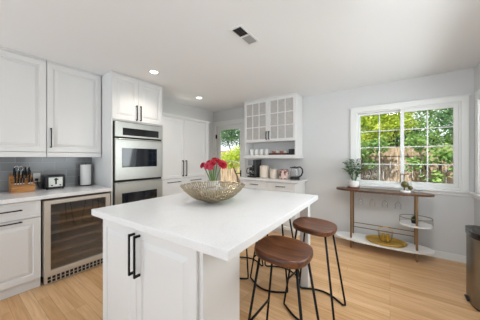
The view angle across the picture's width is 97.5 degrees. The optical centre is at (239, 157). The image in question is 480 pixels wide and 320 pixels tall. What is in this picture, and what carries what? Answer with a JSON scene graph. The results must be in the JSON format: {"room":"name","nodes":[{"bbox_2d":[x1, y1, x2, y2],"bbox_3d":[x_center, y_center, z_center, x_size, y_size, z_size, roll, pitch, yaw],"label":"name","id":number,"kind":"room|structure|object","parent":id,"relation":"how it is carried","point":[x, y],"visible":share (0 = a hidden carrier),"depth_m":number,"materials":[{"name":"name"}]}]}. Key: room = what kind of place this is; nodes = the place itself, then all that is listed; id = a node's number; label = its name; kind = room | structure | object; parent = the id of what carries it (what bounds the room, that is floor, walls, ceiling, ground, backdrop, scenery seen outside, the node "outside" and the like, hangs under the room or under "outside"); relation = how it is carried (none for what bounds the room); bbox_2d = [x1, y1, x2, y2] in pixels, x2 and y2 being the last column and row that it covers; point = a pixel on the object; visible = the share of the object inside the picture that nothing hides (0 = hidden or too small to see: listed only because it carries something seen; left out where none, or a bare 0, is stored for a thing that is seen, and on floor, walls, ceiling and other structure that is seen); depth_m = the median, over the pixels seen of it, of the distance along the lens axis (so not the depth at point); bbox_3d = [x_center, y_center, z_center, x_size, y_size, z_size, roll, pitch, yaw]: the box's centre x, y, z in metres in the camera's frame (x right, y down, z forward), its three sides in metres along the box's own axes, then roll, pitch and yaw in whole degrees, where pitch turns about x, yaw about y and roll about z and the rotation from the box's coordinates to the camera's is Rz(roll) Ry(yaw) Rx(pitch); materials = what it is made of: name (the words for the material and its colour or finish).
{"room":"kitchen","nodes":[
{"label":"kitchen","id":0,"kind":"room"},
{"bbox_2d":[162,99,212,179],"bbox_3d":[-3.148,0.110,1.889,0.120,2.500,8.620,0,0,35],"label":"wall","id":1,"kind":"structure","parent":0,"point":[170,107],"depth_m":4.71,"materials":[{"name":"white paint"}]},
{"bbox_2d":[0,47,45,156],"bbox_3d":[-2.549,-0.572,2.294,0.384,1.133,0.595,0,0,35],"label":"upper cabinet","id":2,"kind":"object","parent":1,"relation":"attached to","point":[22,76],"visible":1,"depth_m":2.29,"materials":[{"name":"paint"}]},
{"bbox_2d":[33,173,39,181],"bbox_3d":[-2.533,0.249,2.622,0.006,0.110,0.066,0,0,35],"label":"wall outlet","id":3,"kind":"object","parent":1,"relation":"attached to","point":[35,175],"visible":0.82,"depth_m":2.62,"materials":[{"name":"white plastic"}]},
{"bbox_2d":[0,157,91,191],"bbox_3d":[-2.734,0.167,2.356,0.012,0.454,1.862,0,0,35],"label":"backsplash","id":4,"kind":"structure","parent":1,"relation":"attached to","point":[69,167],"depth_m":2.68,"materials":[{"name":"grey tile"}]},
{"bbox_2d":[46,60,100,156],"bbox_3d":[-2.210,-0.572,2.770,0.384,1.133,0.563,0,0,35],"label":"upper cabinet","id":5,"kind":"object","parent":1,"relation":"attached to","point":[73,95],"visible":0.99,"depth_m":2.65,"materials":[{"name":"paint"}]},
{"bbox_2d":[0,0,479,111],"bbox_3d":[-1.280,-1.200,0.556,4.710,0.120,8.620,0,0,35],"label":"ceiling","id":6,"kind":"structure","parent":0,"point":[305,47],"depth_m":2.05,"materials":[{"name":"white paint"}]},
{"bbox_2d":[148,69,159,73],"bbox_3d":[-1.142,-1.135,2.791,0.150,0.009,0.150,0,0,35],"label":"recessed light","id":7,"kind":"object","parent":6,"relation":"in","point":[152,71],"visible":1,"depth_m":2.77,"materials":[{"name":"paint"}]},
{"bbox_2d":[229,24,259,45],"bbox_3d":[0.046,-1.133,1.960,0.130,0.012,0.325,0,0,35],"label":"ceiling vent","id":8,"kind":"object","parent":6,"relation":"in","point":[240,31],"visible":1,"depth_m":1.95,"materials":[{"name":"metal"}]},
{"bbox_2d":[0,231,479,319],"bbox_3d":[-1.280,1.410,0.556,4.710,0.100,8.620,0,0,35],"label":"floor","id":9,"kind":"structure","parent":0,"point":[379,283],"depth_m":2.14,"materials":[{"name":"brown wood"}]},
{"bbox_2d":[0,200,40,299],"bbox_3d":[-2.498,0.897,2.129,0.657,0.924,0.607,0,0,35],"label":"base cabinet","id":10,"kind":"object","parent":9,"relation":"on","point":[20,222],"visible":0.97,"depth_m":2.08,"materials":[{"name":"paint"}]},
{"bbox_2d":[0,184,111,203],"bbox_3d":[-2.306,0.415,2.389,0.669,0.040,1.312,0,0,35],"label":"countertop","id":11,"kind":"structure","parent":10,"relation":"on","point":[38,194],"depth_m":2.36,"materials":[{"name":"white stone"}]},
{"bbox_2d":[9,173,34,192],"bbox_3d":[-2.517,0.294,2.430,0.180,0.200,0.188,0,0,35],"label":"knife block","id":12,"kind":"object","parent":11,"relation":"on","point":[19,188],"visible":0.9,"depth_m":2.38,"materials":[{"name":"brown wood"}]},
{"bbox_2d":[15,166,23,176],"bbox_3d":[-2.563,0.163,2.438,0.034,0.134,0.079,0,0,35],"label":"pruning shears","id":13,"kind":"object","parent":12,"relation":"in","point":[15,166],"visible":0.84,"depth_m":2.44,"materials":[{"name":"silver metal"}]},
{"bbox_2d":[35,174,64,189],"bbox_3d":[-2.381,0.306,2.646,0.210,0.176,0.255,0,0,35],"label":"toaster","id":14,"kind":"object","parent":11,"relation":"on","point":[54,180],"visible":1,"depth_m":2.61,"materials":[{"name":"black plastic"}]},
{"bbox_2d":[78,163,91,185],"bbox_3d":[-2.181,0.239,2.970,0.150,0.310,0.156,0,0,35],"label":"paper towel holder","id":15,"kind":"object","parent":11,"relation":"on","point":[85,163],"visible":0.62,"depth_m":2.92,"materials":[{"name":"black plastic"}]},
{"bbox_2d":[80,164,90,184],"bbox_3d":[-2.179,0.240,2.972,0.128,0.282,0.128,0,0,35],"label":"paper towel roll","id":16,"kind":"object","parent":15,"relation":"on","point":[85,170],"visible":0.98,"depth_m":2.92,"materials":[{"name":"white paper"}]},
{"bbox_2d":[41,192,109,284],"bbox_3d":[-2.119,0.906,2.644,0.640,0.892,0.645,0,0,35],"label":"wine cooler","id":17,"kind":"object","parent":9,"relation":"on","point":[71,237],"visible":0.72,"depth_m":2.49,"materials":[{"name":"metal"}]},
{"bbox_2d":[51,208,94,224],"bbox_3d":[-2.124,0.716,2.647,0.547,0.032,0.595,0,0,35],"label":"shelf","id":18,"kind":"object","parent":17,"relation":"attached to","point":[75,215],"depth_m":2.54,"materials":[{"name":"brown wood"}]},
{"bbox_2d":[44,258,102,284],"bbox_3d":[-1.895,1.310,2.484,0.030,0.084,0.625,0,0,35],"label":"vent grille","id":19,"kind":"object","parent":17,"relation":"attached to","point":[75,270],"depth_m":2.42,"materials":[{"name":"silver"}]},
{"bbox_2d":[51,216,102,234],"bbox_3d":[-2.124,0.821,2.647,0.547,0.032,0.595,0,0,35],"label":"shelf","id":20,"kind":"object","parent":17,"relation":"attached to","point":[75,224],"depth_m":2.57,"materials":[{"name":"brown wood"}]},
{"bbox_2d":[51,224,102,243],"bbox_3d":[-2.124,0.926,2.647,0.547,0.032,0.595,0,0,35],"label":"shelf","id":21,"kind":"object","parent":17,"relation":"attached to","point":[75,233],"depth_m":2.55,"materials":[{"name":"brown wood"}]},
{"bbox_2d":[51,232,102,253],"bbox_3d":[-2.124,1.031,2.647,0.547,0.032,0.595,0,0,35],"label":"shelf","id":22,"kind":"object","parent":17,"relation":"attached to","point":[64,245],"depth_m":2.54,"materials":[{"name":"brown wood"}]},
{"bbox_2d":[51,241,102,263],"bbox_3d":[-2.124,1.136,2.647,0.547,0.032,0.595,0,0,35],"label":"shelf","id":23,"kind":"object","parent":17,"relation":"attached to","point":[58,256],"depth_m":2.53,"materials":[{"name":"brown wood"}]},
{"bbox_2d":[51,199,104,214],"bbox_3d":[-2.124,0.611,2.647,0.547,0.032,0.595,0,0,35],"label":"shelf","id":24,"kind":"object","parent":17,"relation":"attached to","point":[58,208],"depth_m":2.66,"materials":[{"name":"brown wood"}]},
{"bbox_2d":[92,71,161,205],"bbox_3d":[-1.700,0.111,3.229,0.682,2.497,0.755,0,0,35],"label":"tall cabinet","id":25,"kind":"object","parent":9,"relation":"on","point":[124,98],"visible":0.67,"depth_m":2.91,"materials":[{"name":"paint"}]},
{"bbox_2d":[113,121,161,204],"bbox_3d":[-1.671,0.215,3.214,0.647,1.400,0.714,0,0,35],"label":"double oven","id":26,"kind":"object","parent":25,"relation":"in","point":[137,148],"visible":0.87,"depth_m":2.99,"materials":[{"name":"silver metal"}]},
{"bbox_2d":[162,112,209,196],"bbox_3d":[-1.172,0.317,3.989,0.658,2.084,1.085,0,0,35],"label":"pantry cabinet","id":27,"kind":"object","parent":9,"relation":"on","point":[185,140],"visible":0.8,"depth_m":3.71,"materials":[{"name":"paint"}]},
{"bbox_2d":[103,205,309,319],"bbox_3d":[-0.181,0.900,1.908,1.184,0.918,1.578,0,0,33],"label":"base cabinet","id":28,"kind":"object","parent":9,"relation":"on","point":[146,276],"visible":0.7,"depth_m":1.23,"materials":[{"name":"paint"}]},
{"bbox_2d":[91,186,317,260],"bbox_3d":[-0.158,0.418,1.907,1.300,0.046,1.580,0,0,33],"label":"countertop","id":29,"kind":"structure","parent":28,"relation":"on","point":[224,229],"depth_m":1.41,"materials":[{"name":"white stone"}]},
{"bbox_2d":[180,180,244,202],"bbox_3d":[-0.239,0.315,1.875,0.567,0.159,0.569,0,0,35],"label":"decorative bowl","id":30,"kind":"object","parent":29,"relation":"on","point":[210,196],"visible":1,"depth_m":1.79,"materials":[{"name":"beige metal"}]},
{"bbox_2d":[207,180,219,191],"bbox_3d":[-0.296,0.325,2.341,0.148,0.140,0.148,0,0,35],"label":"flower vase","id":31,"kind":"object","parent":29,"relation":"on","point":[207,180],"visible":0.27,"depth_m":2.28,"materials":[{"name":"clear glass"}]},
{"bbox_2d":[200,163,210,180],"bbox_3d":[-0.361,0.216,2.329,0.177,0.331,0.070,0,0,11],"label":"flower","id":32,"kind":"object","parent":31,"relation":"in","point":[202,164],"visible":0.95,"depth_m":2.34,"materials":[{"name":"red plant"}]},
{"bbox_2d":[204,162,211,180],"bbox_3d":[-0.330,0.217,2.298,0.134,0.329,0.079,0,0,-20],"label":"flower","id":33,"kind":"object","parent":31,"relation":"in","point":[206,165],"visible":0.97,"depth_m":2.28,"materials":[{"name":"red plant"}]},
{"bbox_2d":[207,165,212,180],"bbox_3d":[-0.299,0.229,2.293,0.073,0.305,0.121,0,0,35],"label":"flower","id":34,"kind":"object","parent":31,"relation":"in","point":[210,167],"visible":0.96,"depth_m":2.25,"materials":[{"name":"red plant"}]},
{"bbox_2d":[209,160,216,179],"bbox_3d":[-0.292,0.203,2.299,0.084,0.355,0.089,0,0,35],"label":"flower","id":35,"kind":"object","parent":31,"relation":"in","point":[212,162],"visible":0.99,"depth_m":2.29,"materials":[{"name":"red plant"}]},
{"bbox_2d":[214,158,220,179],"bbox_3d":[-0.255,0.193,2.327,0.096,0.376,0.072,0,0,-18],"label":"flower","id":36,"kind":"object","parent":31,"relation":"in","point":[216,159],"visible":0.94,"depth_m":2.33,"materials":[{"name":"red plant"}]},
{"bbox_2d":[216,160,226,180],"bbox_3d":[-0.230,0.203,2.305,0.180,0.358,0.098,0,0,-1],"label":"flower","id":37,"kind":"object","parent":31,"relation":"in","point":[222,164],"visible":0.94,"depth_m":2.30,"materials":[{"name":"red plant"}]},
{"bbox_2d":[240,240,263,279],"bbox_3d":[0.009,0.973,2.597,0.452,0.769,0.532,0,0,35],"label":"bar stool","id":38,"kind":"object","parent":9,"relation":"on","point":[246,257],"visible":0.11,"depth_m":2.36,"materials":[{"name":"black metal"}]},
{"bbox_2d":[243,180,304,236],"bbox_3d":[0.624,0.897,4.028,1.080,0.924,0.513,0,0,35],"label":"base cabinet","id":39,"kind":"object","parent":9,"relation":"on","point":[250,184],"visible":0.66,"depth_m":3.72,"materials":[{"name":"paint"}]},
{"bbox_2d":[240,177,307,183],"bbox_3d":[0.626,0.415,4.035,1.195,0.040,0.499,0,0,35],"label":"countertop","id":40,"kind":"structure","parent":39,"relation":"on","point":[269,179],"depth_m":3.78,"materials":[{"name":"white stone"}]},
{"bbox_2d":[246,160,260,176],"bbox_3d":[0.275,0.222,4.317,0.234,0.345,0.250,0,0,35],"label":"coffee maker","id":41,"kind":"object","parent":40,"relation":"on","point":[255,168],"visible":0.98,"depth_m":4.22,"materials":[{"name":"black plastic"}]},
{"bbox_2d":[260,165,268,177],"bbox_3d":[0.480,0.276,4.153,0.178,0.237,0.178,0,0,35],"label":"canister","id":42,"kind":"object","parent":40,"relation":"on","point":[264,169],"visible":1,"depth_m":4.08,"materials":[{"name":"beige ceramic"}]},
{"bbox_2d":[270,169,277,177],"bbox_3d":[0.647,0.308,4.034,0.152,0.172,0.152,0,0,35],"label":"canister","id":43,"kind":"object","parent":40,"relation":"on","point":[273,172],"visible":0.94,"depth_m":3.97,"materials":[{"name":"beige ceramic"}]},
{"bbox_2d":[279,169,288,178],"bbox_3d":[0.818,0.309,3.912,0.184,0.170,0.184,0,0,35],"label":"jar","id":44,"kind":"object","parent":40,"relation":"on","point":[283,173],"visible":0.98,"depth_m":3.83,"materials":[{"name":"multicoloured ceramic"}]},
{"bbox_2d":[290,166,302,179],"bbox_3d":[0.999,0.275,3.768,0.170,0.240,0.217,0,0,-23],"label":"electric kettle","id":45,"kind":"object","parent":40,"relation":"on","point":[291,177],"visible":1,"depth_m":3.73,"materials":[{"name":"black plastic"}]},
{"bbox_2d":[250,219,299,292],"bbox_3d":[0.393,0.973,2.360,0.452,0.769,0.532,0,0,35],"label":"bar stool","id":46,"kind":"object","parent":9,"relation":"on","point":[254,255],"visible":0.22,"depth_m":2.34,"materials":[{"name":"black metal"}]},
{"bbox_2d":[248,235,319,319],"bbox_3d":[0.294,0.973,1.417,0.452,0.769,0.532,0,0,35],"label":"bar stool","id":47,"kind":"object","parent":9,"relation":"on","point":[282,251],"visible":1,"depth_m":1.40,"materials":[{"name":"brown wood"}]},
{"bbox_2d":[283,217,345,319],"bbox_3d":[0.679,0.973,1.917,0.452,0.769,0.532,0,0,39],"label":"bar stool","id":48,"kind":"object","parent":9,"relation":"on","point":[309,225],"visible":0.97,"depth_m":1.90,"materials":[{"name":"black metal"}]},
{"bbox_2d":[336,187,434,261],"bbox_3d":[2.029,0.918,3.048,1.175,0.881,0.380,0,0,35],"label":"console table","id":49,"kind":"object","parent":9,"relation":"on","point":[414,248],"visible":0.97,"depth_m":2.92,"materials":[{"name":"white stone"}]},
{"bbox_2d":[342,157,368,188],"bbox_3d":[1.764,0.237,3.246,0.413,0.482,0.352,0,0,35],"label":"potted plant","id":50,"kind":"object","parent":49,"relation":"on","point":[354,183],"visible":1,"depth_m":3.25,"materials":[{"name":"green plant"}]},
{"bbox_2d":[336,231,434,254],"bbox_3d":[2.029,1.221,3.048,1.175,0.022,0.380,0,0,35],"label":"shelf","id":51,"kind":"object","parent":49,"relation":"attached to","point":[356,237],"depth_m":2.90,"materials":[{"name":"white stone"}]},
{"bbox_2d":[365,235,406,247],"bbox_3d":[2.071,1.192,3.000,0.493,0.033,0.357,0,0,35],"label":"tray","id":52,"kind":"object","parent":49,"relation":"on","point":[376,239],"visible":0.94,"depth_m":2.98,"materials":[{"name":"metal"}]},
{"bbox_3d":[2.091,1.099,3.028,0.200,0.208,0.187,0,0,35],"label":"ice bucket","id":53,"kind":"object","parent":52,"relation":"on","visible":0},
{"bbox_2d":[386,234,389,241],"bbox_3d":[2.116,1.147,3.011,0.052,0.098,0.052,0,0,35],"label":"cup","id":54,"kind":"object","parent":53,"relation":"in","point":[387,235],"visible":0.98,"depth_m":2.99,"materials":[{"name":"gold metal"}]},
{"bbox_2d":[400,174,412,192],"bbox_3d":[2.290,0.352,2.899,0.147,0.251,0.124,0,0,35],"label":"ornament","id":55,"kind":"object","parent":49,"relation":"on","point":[404,184],"visible":0.99,"depth_m":2.88,"materials":[{"name":"white ceramic"}]},
{"bbox_2d":[411,215,415,223],"bbox_3d":[2.370,0.838,2.860,0.098,0.107,0.102,0,0,-1],"label":"succulent","id":56,"kind":"object","parent":49,"relation":"on","point":[413,217],"visible":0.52,"depth_m":2.85,"materials":[{"name":"green plant"}]},
{"bbox_2d":[399,220,433,228],"bbox_3d":[2.369,0.902,2.837,0.355,0.020,0.310,0,0,35],"label":"shelf","id":57,"kind":"object","parent":49,"relation":"attached to","point":[421,225],"depth_m":2.80,"materials":[{"name":"white ceramic"}]},
{"bbox_2d":[464,225,479,311],"bbox_3d":[2.258,1.018,1.927,0.270,0.682,0.380,0,0,35],"label":"trash can","id":58,"kind":"object","parent":9,"relation":"on","point":[472,295],"visible":1,"depth_m":1.91,"materials":[{"name":"metal"}]},
{"bbox_2d":[213,68,473,255],"bbox_3d":[1.236,0.110,3.982,4.590,2.500,0.120,0,0,35],"label":"wall","id":59,"kind":"structure","parent":0,"point":[325,116],"depth_m":3.36,"materials":[{"name":"white paint"}]},
{"bbox_2d":[216,124,240,184],"bbox_3d":[-0.269,0.290,4.988,0.770,2.120,0.109,0,0,35],"label":"door","id":60,"kind":"structure","parent":59,"relation":"in","point":[236,126],"depth_m":5.17,"materials":[{"name":"paint"}]},
{"bbox_2d":[213,118,244,182],"bbox_3d":[-0.281,0.242,4.975,0.964,2.234,0.024,0,0,35],"label":"trim","id":61,"kind":"structure","parent":59,"relation":"attached to","point":[236,121],"depth_m":4.85,"materials":[{"name":"paint"}]},
{"bbox_2d":[243,92,302,157],"bbox_3d":[0.620,-0.561,4.116,1.130,1.153,0.376,0,0,35],"label":"upper cabinet","id":62,"kind":"object","parent":59,"relation":"attached to","point":[262,130],"visible":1,"depth_m":3.96,"materials":[{"name":"paint"}]},
{"bbox_2d":[243,155,302,157],"bbox_3d":[0.627,-0.017,4.127,1.130,0.064,0.349,0,0,35],"label":"shelf","id":63,"kind":"object","parent":62,"relation":"attached to","point":[244,156],"depth_m":3.92,"materials":[{"name":"paint"}]},
{"bbox_2d":[269,153,288,154],"bbox_3d":[0.756,-0.068,4.023,0.360,0.034,0.190,0,0,35],"label":"serving tray","id":64,"kind":"object","parent":62,"relation":"on","point":[269,153],"visible":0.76,"depth_m":3.93,"materials":[{"name":"brown ceramic"}]},
{"bbox_2d":[334,233,465,262],"bbox_3d":[2.106,1.315,3.273,2.109,0.089,0.023,0,0,35],"label":"baseboard","id":65,"kind":"structure","parent":59,"relation":"attached to","point":[439,254],"depth_m":2.79,"materials":[{"name":"paint"}]},
{"bbox_2d":[350,94,470,190],"bbox_3d":[2.405,-0.191,3.122,1.376,1.241,0.144,0,0,35],"label":"window","id":66,"kind":"structure","parent":59,"relation":"in","point":[459,103],"depth_m":2.94,"materials":[{"name":"paint"}]},
{"bbox_2d":[348,184,472,196],"bbox_3d":[2.375,0.466,3.065,1.429,0.068,0.049,0,0,35],"label":"trim","id":67,"kind":"structure","parent":59,"relation":"attached to","point":[424,190],"depth_m":2.90,"materials":[{"name":"paint"}]},
{"bbox_2d":[474,62,479,225],"bbox_3d":[0.554,0.110,-0.825,0.120,2.500,8.500,0,0,35],"label":"wall","id":68,"kind":"structure","parent":0,"point":[477,67],"depth_m":2.60,"materials":[{"name":"white paint"}]},
{"bbox_2d":[470,192,479,199],"bbox_3d":[0.470,0.466,-0.796,0.049,0.068,8.449,0,0,35],"label":"trim","id":69,"kind":"structure","parent":68,"relation":"attached to","point":[475,195],"depth_m":2.52,"materials":[{"name":"paint"}]},
{"bbox_2d":[475,89,479,193],"bbox_3d":[2.171,-0.181,1.501,0.108,1.223,2.541,0,0,35],"label":"window","id":70,"kind":"structure","parent":68,"relation":"in","point":[477,93],"depth_m":2.50,"materials":[{"name":"paint"}]},
{"label":"outside","id":71,"kind":"structure","parent":0,"visible":0},
{"bbox_3d":[4.997,1.635,8.731,26.000,0.250,11.980,0,0,35],"label":"ground","id":72,"kind":"structure","parent":71,"visible":0},
{"bbox_2d":[221,145,239,186],"bbox_3d":[0.053,0.523,6.838,1.917,1.997,0.740,0,0,35],"label":"shrub","id":73,"kind":"object","parent":72,"relation":"on","point":[236,156],"visible":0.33,"depth_m":6.94,"materials":[{"name":"green plant"}]},
{"bbox_2d":[221,129,239,149],"bbox_3d":[0.197,-0.390,8.976,3.707,3.842,1.280,0,0,35],"label":"tree","id":74,"kind":"object","parent":72,"relation":"on","point":[230,134],"visible":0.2,"depth_m":9.18,"materials":[{"name":"green plant"}]},
{"bbox_2d":[221,146,452,187],"bbox_3d":[1.682,0.613,6.660,15.007,1.775,0.040,0,0,35],"label":"fence","id":75,"kind":"object","parent":72,"relation":"on","point":[390,157],"visible":0.05,"depth_m":5.16,"materials":[{"name":"brown wood"}]},
{"bbox_2d":[361,135,393,179],"bbox_3d":[3.058,0.493,5.181,1.239,2.048,0.507,0,0,35],"label":"shrub","id":76,"kind":"object","parent":72,"relation":"on","point":[370,143],"visible":0.44,"depth_m":5.06,"materials":[{"name":"green plant"}]},
{"bbox_2d":[361,112,418,174],"bbox_3d":[3.740,-0.219,6.108,2.386,3.478,1.039,0,0,35],"label":"tree","id":77,"kind":"object","parent":72,"relation":"on","point":[387,120],"visible":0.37,"depth_m":5.74,"materials":[{"name":"green plant"}]},
{"bbox_2d":[361,111,443,181],"bbox_3d":[4.924,-1.088,7.083,3.951,5.234,1.518,0,0,35],"label":"tree","id":78,"kind":"object","parent":72,"relation":"on","point":[421,125],"visible":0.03,"depth_m":6.55,"materials":[{"name":"green plant"}]},
{"bbox_2d":[361,108,452,181],"bbox_3d":[7.396,-0.633,8.544,8.038,4.351,1.661,0,0,37],"label":"tree","id":79,"kind":"object","parent":72,"relation":"on","point":[448,139],"visible":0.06,"depth_m":8.20,"materials":[{"name":"green plant"}]},
{"bbox_2d":[398,132,452,182],"bbox_3d":[4.099,0.483,4.409,1.280,2.070,0.554,0,0,35],"label":"shrub","id":80,"kind":"object","parent":72,"relation":"on","point":[448,154],"visible":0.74,"depth_m":4.44,"materials":[{"name":"green plant"}]},
{"bbox_2d":[426,108,452,137],"bbox_3d":[6.163,-0.509,4.676,3.122,4.066,1.213,0,0,35],"label":"tree","id":81,"kind":"object","parent":72,"relation":"on","point":[447,117],"visible":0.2,"depth_m":5.32,"materials":[{"name":"green plant"}]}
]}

